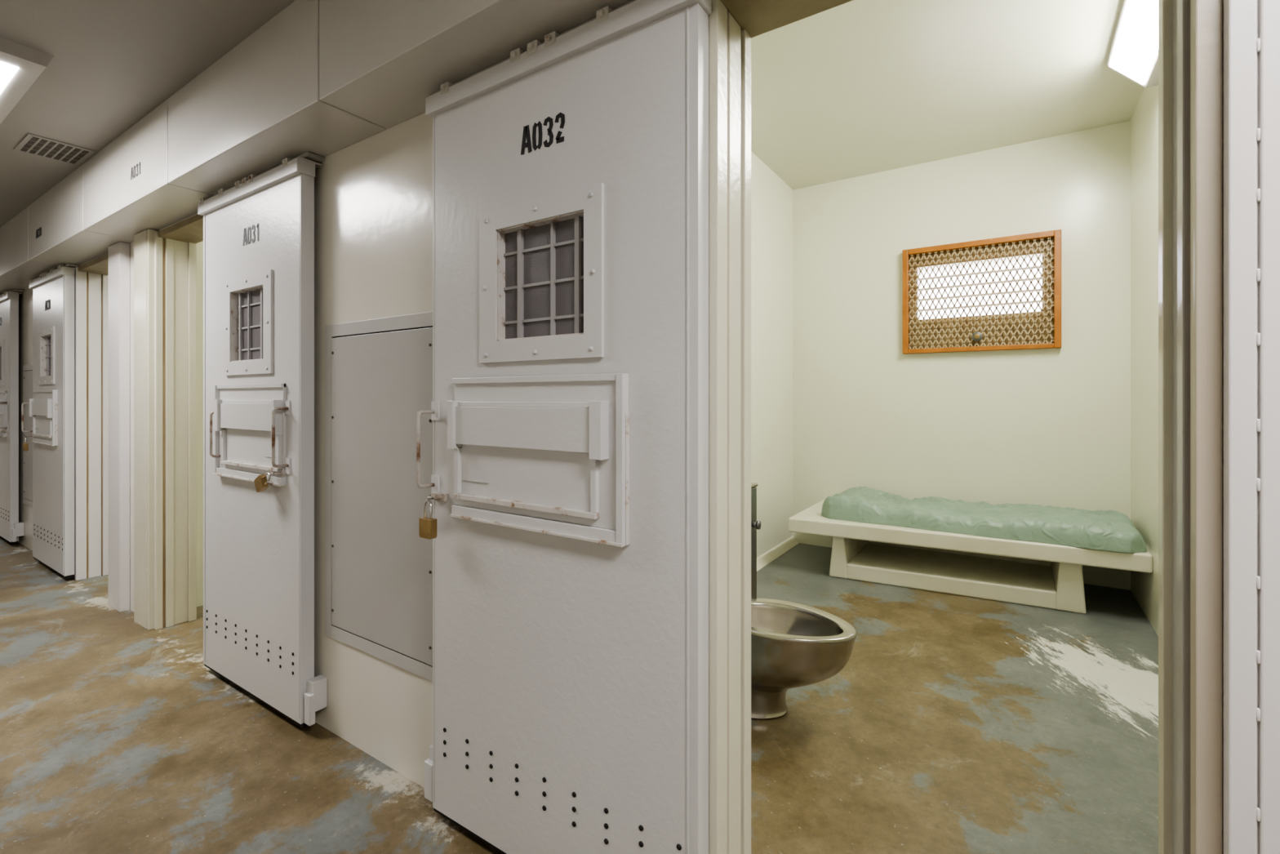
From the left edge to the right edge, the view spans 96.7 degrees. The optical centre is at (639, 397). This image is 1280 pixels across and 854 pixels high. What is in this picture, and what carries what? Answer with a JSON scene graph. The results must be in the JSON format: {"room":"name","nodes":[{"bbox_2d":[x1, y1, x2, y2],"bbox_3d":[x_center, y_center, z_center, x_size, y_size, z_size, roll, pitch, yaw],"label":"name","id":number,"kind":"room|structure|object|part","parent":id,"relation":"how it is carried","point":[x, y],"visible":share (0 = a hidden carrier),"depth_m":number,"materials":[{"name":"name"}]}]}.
{"room":"prison interior","nodes":[
{"label":"prison interior","id":0,"kind":"room"},
{"bbox_2d":[0,0,294,227],"bbox_3d":[-4.328,-1.314,2.521,18.000,0.100,2.830,0,0,33],"label":"ceiling","id":1,"kind":"structure","parent":0,"point":[113,62],"depth_m":2.12,"materials":[{"name":"white paint"}]},
{"bbox_2d":[0,36,53,124],"bbox_3d":[-2.856,-1.237,2.189,1.240,0.053,0.620,0,0,33],"label":"ceiling light fixture","id":2,"kind":"object","parent":1,"relation":"attached to","point":[20,65],"depth_m":2.11,"materials":[{"name":"white plastic"}]},
{"bbox_2d":[13,133,96,165],"bbox_3d":[-2.984,-1.260,2.902,0.320,0.007,0.238,0,0,33],"label":"ceiling air vent","id":3,"kind":"object","parent":1,"relation":"attached to","point":[34,144],"depth_m":2.89,"materials":[{"name":"white metal"}]},
{"bbox_2d":[196,240,203,606],"bbox_3d":[-1.752,-0.249,4.797,0.115,3.070,3.530,0,0,33],"label":"wall partition","id":4,"kind":"structure","parent":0,"point":[199,245],"depth_m":3.39,"materials":[{"name":"beige paint"}]},
{"bbox_2d":[17,112,432,787],"bbox_3d":[-3.508,-0.249,3.759,18.000,3.070,0.140,0,0,33],"label":"wall","id":5,"kind":"structure","parent":0,"point":[373,195],"depth_m":1.99,"materials":[{"name":"beige paint"}]},
{"bbox_2d":[0,288,23,302],"bbox_3d":[-5.581,-0.863,4.985,0.924,0.078,0.100,0,0,33],"label":"rail","id":6,"kind":"object","parent":5,"relation":"attached to","point":[14,293],"visible":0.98,"depth_m":4.75,"materials":[{"name":"white metal"}]},
{"bbox_2d":[0,298,18,542],"bbox_3d":[-5.585,0.181,4.989,0.874,2.040,0.048,0,0,33],"label":"slab","id":7,"kind":"object","parent":6,"relation":"hanging from","point":[9,308],"visible":0.76,"depth_m":4.76,"materials":[{"name":"white paint"}]},
{"bbox_2d":[0,338,4,386],"bbox_3d":[-5.586,-0.295,4.954,0.417,0.403,0.013,0,0,33],"label":"window","id":8,"kind":"structure","parent":7,"relation":"attached to","point":[2,341],"depth_m":4.84,"materials":[{"name":"white paint"}]},
{"bbox_2d":[0,346,1,380],"bbox_3d":[-5.582,-0.297,4.971,0.300,0.295,0.030,0,0,33],"label":"bars","id":9,"kind":"object","parent":8,"relation":"attached to","point":[0,346],"visible":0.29,"depth_m":4.99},
{"bbox_2d":[0,391,7,437],"bbox_3d":[-5.582,0.140,4.935,0.592,0.387,0.041,0,0,33],"label":"food slot","id":10,"kind":"object","parent":7,"relation":"attached to","point":[3,394],"visible":1,"depth_m":4.78,"materials":[{"name":"white paint"}]},
{"bbox_2d":[0,399,8,431],"bbox_3d":[-5.562,0.148,4.909,0.598,0.275,0.060,0,0,33],"label":"handle","id":11,"kind":"object","parent":7,"relation":"attached to","point":[6,402],"visible":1,"depth_m":4.77,"materials":[{"name":"metal"}]},
{"bbox_2d":[22,364,32,507],"bbox_3d":[-4.877,0.308,4.572,0.690,1.155,0.011,0,0,33],"label":"access panel","id":12,"kind":"object","parent":5,"relation":"attached to","point":[27,369],"visible":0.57,"depth_m":4.67,"materials":[{"name":"grey metal"}]},
{"bbox_2d":[29,263,79,288],"bbox_3d":[-4.222,-0.863,4.086,0.924,0.078,0.100,0,0,33],"label":"rail","id":13,"kind":"object","parent":5,"relation":"attached to","point":[68,268],"visible":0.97,"depth_m":3.92,"materials":[{"name":"white metal"}]},
{"bbox_2d":[32,275,74,576],"bbox_3d":[-4.217,0.181,4.084,0.874,2.040,0.048,0,0,33],"label":"slab","id":14,"kind":"object","parent":13,"relation":"hanging from","point":[47,460],"visible":0.71,"depth_m":3.90,"materials":[{"name":"white paint"}]},
{"bbox_2d":[21,402,32,433],"bbox_3d":[-4.598,0.148,4.271,0.032,0.275,0.060,0,0,33],"label":"handle","id":15,"kind":"object","parent":14,"relation":"attached to","point":[23,403],"visible":0.7,"depth_m":4.25,"materials":[{"name":"metal"}]},
{"bbox_2d":[22,434,34,450],"bbox_3d":[-4.577,0.336,4.259,0.060,0.120,0.056,0,0,33],"label":"padlock","id":16,"kind":"object","parent":14,"relation":"attached to","point":[25,446],"visible":0.92,"depth_m":4.24,"materials":[{"name":"metal"}]},
{"bbox_2d":[28,389,57,445],"bbox_3d":[-4.268,0.140,4.065,0.592,0.387,0.041,0,0,33],"label":"food slot","id":17,"kind":"object","parent":14,"relation":"attached to","point":[43,408],"visible":1,"depth_m":4.04,"materials":[{"name":"white paint"}]},
{"bbox_2d":[38,325,54,384],"bbox_3d":[-4.248,-0.295,4.069,0.417,0.403,0.013,0,0,33],"label":"window","id":18,"kind":"structure","parent":14,"relation":"attached to","point":[48,331],"depth_m":4.04,"materials":[{"name":"white paint"}]},
{"bbox_2d":[41,333,51,377],"bbox_3d":[-4.234,-0.297,4.080,0.300,0.295,0.030,0,0,33],"label":"bars","id":19,"kind":"object","parent":18,"relation":"attached to","point":[46,340],"visible":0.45,"depth_m":4.13,"materials":[{"name":"grey metal"}]},
{"bbox_2d":[44,298,50,311],"bbox_3d":[-4.231,-0.661,4.065,0.151,0.076,0.003,0,0,33],"label":"number","id":20,"kind":"object","parent":14,"relation":"attached to","point":[49,300],"visible":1,"depth_m":4.05,"materials":[{"name":"black paint"}]},
{"bbox_2d":[34,524,62,550],"bbox_3d":[-4.226,0.992,4.061,0.785,0.082,0.004,0,0,33],"label":"vent holes","id":21,"kind":"object","parent":14,"relation":"attached to","point":[34,524],"visible":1,"depth_m":4.06,"materials":[{"name":"black"}]},
{"bbox_2d":[32,275,73,577],"bbox_3d":[-4.219,0.192,4.081,0.874,2.042,0.047,0,0,33],"label":"edge seams","id":22,"kind":"object","parent":14,"relation":"attached to","point":[70,575],"visible":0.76,"depth_m":3.83,"materials":[{"name":"white paint"}]},
{"bbox_2d":[75,241,129,612],"bbox_3d":[-3.384,0.170,3.658,1.040,2.142,0.202,0,0,33],"label":"door frame","id":23,"kind":"structure","parent":5,"relation":"attached to","point":[102,284],"depth_m":3.86,"materials":[{"name":"white paint"}]},
{"bbox_2d":[133,214,203,630],"bbox_3d":[-2.316,0.170,2.951,1.040,2.142,0.202,0,0,33],"label":"door frame","id":24,"kind":"structure","parent":5,"relation":"attached to","point":[165,260],"depth_m":3.09,"materials":[{"name":"beige paint"}]},
{"bbox_2d":[197,151,324,215],"bbox_3d":[-1.594,-0.863,2.348,0.924,0.078,0.100,0,0,33],"label":"rail","id":25,"kind":"object","parent":5,"relation":"attached to","point":[305,163],"visible":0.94,"depth_m":2.23,"materials":[{"name":"white metal"}]},
{"bbox_2d":[203,173,314,724],"bbox_3d":[-1.598,0.181,2.352,0.874,2.040,0.048,0,0,33],"label":"slab","id":26,"kind":"object","parent":25,"relation":"hanging from","point":[252,536],"visible":0.73,"depth_m":2.24,"materials":[{"name":"white paint"}]},
{"bbox_2d":[224,269,273,375],"bbox_3d":[-1.599,-0.295,2.317,0.417,0.403,0.013,0,0,33],"label":"window","id":27,"kind":"structure","parent":26,"relation":"attached to","point":[264,366],"depth_m":2.27,"materials":[{"name":"white paint"}]},
{"bbox_2d":[231,284,262,361],"bbox_3d":[-1.595,-0.297,2.334,0.300,0.295,0.030,0,0,33],"label":"bars","id":28,"kind":"object","parent":27,"relation":"attached to","point":[246,304],"visible":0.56,"depth_m":2.38,"materials":[{"name":"white metal"}]},
{"bbox_2d":[213,382,286,486],"bbox_3d":[-1.595,0.140,2.298,0.592,0.387,0.041,0,0,33],"label":"food slot","id":29,"kind":"object","parent":26,"relation":"attached to","point":[242,414],"visible":0.98,"depth_m":2.29,"materials":[{"name":"white paint"}]},
{"bbox_2d":[253,471,286,492],"bbox_3d":[-1.405,0.318,2.162,0.134,0.084,0.056,0,0,33],"label":"padlock","id":30,"kind":"object","parent":29,"relation":"attached to","point":[261,484],"visible":0.98,"depth_m":2.15,"materials":[{"name":"metal"}]},
{"bbox_2d":[209,400,290,474],"bbox_3d":[-1.575,0.148,2.272,0.598,0.275,0.060,0,0,33],"label":"handle","id":31,"kind":"object","parent":26,"relation":"attached to","point":[287,403],"visible":0.87,"depth_m":2.13,"materials":[{"name":"metal"}]},
{"bbox_2d":[206,609,293,675],"bbox_3d":[-1.616,0.992,2.334,0.785,0.082,0.004,0,0,33],"label":"vent holes","id":32,"kind":"object","parent":26,"relation":"attached to","point":[225,628],"visible":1,"depth_m":2.28,"materials":[{"name":"black"}]},
{"bbox_2d":[242,223,258,245],"bbox_3d":[-1.581,-0.661,2.312,0.142,0.076,0.003,0,0,33],"label":"number","id":33,"kind":"object","parent":26,"relation":"attached to","point":[245,239],"visible":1,"depth_m":2.31,"materials":[{"name":"grey paint"}]},
{"bbox_2d":[204,173,306,726],"bbox_3d":[-1.600,0.192,2.349,0.874,2.042,0.047,0,0,33],"label":"edge seams","id":34,"kind":"object","parent":26,"relation":"attached to","point":[208,667],"visible":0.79,"depth_m":2.56,"materials":[{"name":"white paint"}]},
{"bbox_2d":[0,0,631,294],"bbox_3d":[-3.965,-1.084,3.841,17.081,0.360,0.227,0,0,33],"label":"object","id":35,"kind":"structure","parent":5,"relation":"attached to","point":[322,77],"depth_m":1.93,"materials":[{"name":"paint"}]},
{"bbox_2d":[35,161,140,238],"bbox_3d":[-4.376,-1.042,3.977,5.059,0.060,0.003,0,0,33],"label":"number","id":36,"kind":"object","parent":35,"relation":"attached to","point":[133,169],"visible":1,"depth_m":2.64,"materials":[{"name":"grey paint"}]},
{"bbox_2d":[324,311,432,681],"bbox_3d":[-0.890,0.308,1.935,0.690,1.155,0.011,0,0,33],"label":"access panel","id":37,"kind":"object","parent":5,"relation":"attached to","point":[379,371],"visible":0.77,"depth_m":1.93,"materials":[{"name":"grey metal"}]},
{"bbox_2d":[425,0,711,117],"bbox_3d":[-0.235,-0.863,1.449,0.924,0.078,0.100,0,0,33],"label":"rail","id":38,"kind":"object","parent":5,"relation":"attached to","point":[609,24],"visible":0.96,"depth_m":1.38,"materials":[{"name":"white metal"}]},
{"bbox_2d":[432,2,708,853],"bbox_3d":[-0.230,0.181,1.447,0.874,2.040,0.048,0,0,33],"label":"slab","id":39,"kind":"object","parent":38,"relation":"hanging from","point":[562,659],"visible":0.72,"depth_m":1.33,"materials":[{"name":"white paint"}]},
{"bbox_2d":[416,401,439,495],"bbox_3d":[-0.611,0.148,1.634,0.032,0.275,0.060,0,0,33],"label":"handle","id":40,"kind":"object","parent":39,"relation":"attached to","point":[434,411],"visible":1,"depth_m":1.64,"materials":[{"name":"metal"}]},
{"bbox_2d":[418,492,448,539],"bbox_3d":[-0.590,0.336,1.623,0.060,0.120,0.056,0,0,33],"label":"padlock","id":41,"kind":"object","parent":39,"relation":"attached to","point":[427,526],"visible":1,"depth_m":1.60,"materials":[{"name":"metal"}]},
{"bbox_2d":[447,373,629,547],"bbox_3d":[-0.281,0.140,1.428,0.592,0.387,0.041,0,0,33],"label":"food slot","id":42,"kind":"object","parent":39,"relation":"attached to","point":[549,455],"visible":1,"depth_m":1.40,"materials":[{"name":"white paint"}]},
{"bbox_2d":[479,182,604,363],"bbox_3d":[-0.261,-0.295,1.432,0.417,0.403,0.013,0,0,33],"label":"window","id":43,"kind":"structure","parent":39,"relation":"attached to","point":[590,198],"depth_m":1.40,"materials":[{"name":"white paint"}]},
{"bbox_2d":[497,209,583,341],"bbox_3d":[-0.247,-0.297,1.443,0.300,0.295,0.030,0,0,33],"label":"bars","id":44,"kind":"object","parent":43,"relation":"attached to","point":[540,263],"visible":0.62,"depth_m":1.46,"materials":[{"name":"white metal"}]},
{"bbox_2d":[520,112,564,155],"bbox_3d":[-0.245,-0.661,1.429,0.149,0.076,0.003,0,0,33],"label":"number","id":45,"kind":"object","parent":39,"relation":"attached to","point":[526,129],"visible":1,"depth_m":1.43,"materials":[{"name":"black paint"}]},
{"bbox_2d":[433,5,688,853],"bbox_3d":[-0.232,0.192,1.444,0.874,2.042,0.047,0,0,33],"label":"edge seams","id":46,"kind":"object","parent":39,"relation":"attached to","point":[687,6],"visible":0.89,"depth_m":1.20,"materials":[{"name":"white paint"}]},
{"bbox_2d":[443,727,681,850],"bbox_3d":[-0.239,0.992,1.424,0.785,0.082,0.004,0,0,33],"label":"vent holes","id":47,"kind":"object","parent":39,"relation":"attached to","point":[574,794],"visible":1,"depth_m":1.42,"materials":[{"name":"black"}]},
{"bbox_2d":[708,0,1279,853],"bbox_3d":[0.603,0.170,1.021,1.040,2.142,0.202,0,0,33],"label":"door frame","id":48,"kind":"structure","parent":5,"relation":"attached to","point":[1219,60],"depth_m":0.82,"materials":[{"name":"beige paint"}]},
{"bbox_2d":[0,537,1158,853],"bbox_3d":[-3.233,1.313,4.176,18.000,0.145,6.600,0,0,33],"label":"floor","id":49,"kind":"structure","parent":0,"point":[951,723],"depth_m":2.04,"materials":[{"name":"paint"}]},
{"bbox_2d":[11,521,24,542],"bbox_3d":[-5.191,1.121,4.747,0.050,0.150,0.067,0,0,33],"label":"floor guide","id":50,"kind":"object","parent":49,"relation":"on","point":[18,530],"visible":1,"depth_m":4.73,"materials":[{"name":"white paint"}]},
{"bbox_2d":[304,674,327,725],"bbox_3d":[-1.204,1.121,2.110,0.050,0.150,0.067,0,0,33],"label":"floor guide","id":51,"kind":"object","parent":49,"relation":"on","point":[316,695],"visible":1,"depth_m":2.09,"materials":[{"name":"white paint"}]},
{"bbox_2d":[424,744,432,802],"bbox_3d":[-0.607,1.121,1.715,0.050,0.150,0.067,0,0,33],"label":"floor guide","id":52,"kind":"object","parent":49,"relation":"on","point":[428,762],"visible":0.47,"depth_m":1.69,"materials":[{"name":"white paint"}]},
{"bbox_2d":[751,482,856,719],"bbox_3d":[0.328,0.744,2.389,1.112,0.995,0.394,0,0,33],"label":"toilet","id":53,"kind":"object","parent":49,"relation":"on","point":[793,645],"visible":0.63,"depth_m":2.12,"materials":[{"name":"metal"}]},
{"bbox_3d":[0.559,1.052,2.238,0.560,0.379,0.392,0,0,33],"label":"bowl","id":54,"kind":"part","parent":53,"relation":"part of","materials":[{"name":"silver metal"}]},
{"bbox_2d":[788,499,1152,613],"bbox_3d":[2.104,1.045,3.842,1.960,0.392,0.869,0,0,33],"label":"bunk","id":55,"kind":"object","parent":49,"relation":"on","point":[1029,573],"visible":0.72,"depth_m":3.65,"materials":[{"name":"beige paint"}]},
{"bbox_2d":[821,486,1146,553],"bbox_3d":[2.194,0.768,3.837,1.779,0.161,0.727,0,0,33],"label":"mattress","id":56,"kind":"object","parent":55,"relation":"on","point":[1113,531],"visible":1,"depth_m":3.57,"materials":[{"name":"green plastic"}]},
{"bbox_2d":[751,151,792,557],"bbox_3d":[0.165,-0.249,3.530,0.420,3.070,3.530,0,0,33],"label":"wall","id":57,"kind":"structure","parent":0,"point":[771,197],"depth_m":4.45,"materials":[{"name":"beige paint"}]},
{"bbox_2d":[756,535,799,571],"bbox_3d":[0.371,1.214,3.411,0.055,0.055,3.500,0,0,33],"label":"baseboard","id":58,"kind":"structure","parent":57,"relation":"attached to","point":[775,552],"depth_m":4.45,"materials":[{"name":"beige paint"}]},
{"bbox_2d":[751,0,1144,190],"bbox_3d":[-2.480,-1.834,5.315,18.000,0.100,3.870,0,0,33],"label":"ceiling","id":59,"kind":"structure","parent":0,"point":[855,88],"depth_m":3.22,"materials":[{"name":"paint"}]},
{"bbox_2d":[1106,0,1158,88],"bbox_3d":[2.197,-1.689,2.402,0.215,0.190,1.330,0,0,33],"label":"light fixture","id":60,"kind":"object","parent":59,"relation":"attached to","point":[1133,54],"visible":0.75,"depth_m":2.69,"materials":[{"name":"white plastic"}]},
{"bbox_2d":[792,120,1130,590],"bbox_3d":[-1.467,-0.249,6.845,18.000,3.070,0.200,0,0,33],"label":"wall","id":61,"kind":"structure","parent":0,"point":[1044,427],"depth_m":4.16,"materials":[{"name":"beige paint"}]},
{"bbox_2d":[908,236,1053,349],"bbox_3d":[2.432,-0.732,4.106,0.941,0.755,0.006,0,0,33],"label":"mesh screen","id":62,"kind":"object","parent":61,"relation":"attached to","point":[1049,238],"visible":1,"depth_m":4.08,"materials":[{"name":"metal"}]},
{"bbox_2d":[971,331,982,341],"bbox_3d":[2.424,-0.439,4.090,0.068,0.068,0.031,0,0,33],"label":"lock","id":63,"kind":"object","parent":62,"relation":"attached to","point":[976,336],"visible":1,"depth_m":4.08,"materials":[{"name":"silver metal"}]},
{"bbox_2d":[909,237,1053,349],"bbox_3d":[2.469,-0.730,4.163,0.902,0.723,0.081,0,0,33],"label":"plate","id":64,"kind":"object","parent":61,"relation":"attached to","point":[1049,245],"visible":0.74,"depth_m":4.10,"materials":[{"name":"brown metal"}]},
{"bbox_2d":[902,229,1061,354],"bbox_3d":[2.435,-0.734,4.111,0.982,0.795,0.055,0,0,33],"label":"frame","id":65,"kind":"object","parent":61,"relation":"attached to","point":[1056,234],"visible":1,"depth_m":4.04,"materials":[{"name":"orange wood"}]},
{"bbox_2d":[1130,84,1158,635],"bbox_3d":[2.264,-0.249,2.141,0.185,3.070,3.530,0,0,33],"label":"wall","id":66,"kind":"structure","parent":0,"point":[1144,119],"depth_m":3.24,"materials":[{"name":"beige paint"}]}
]}

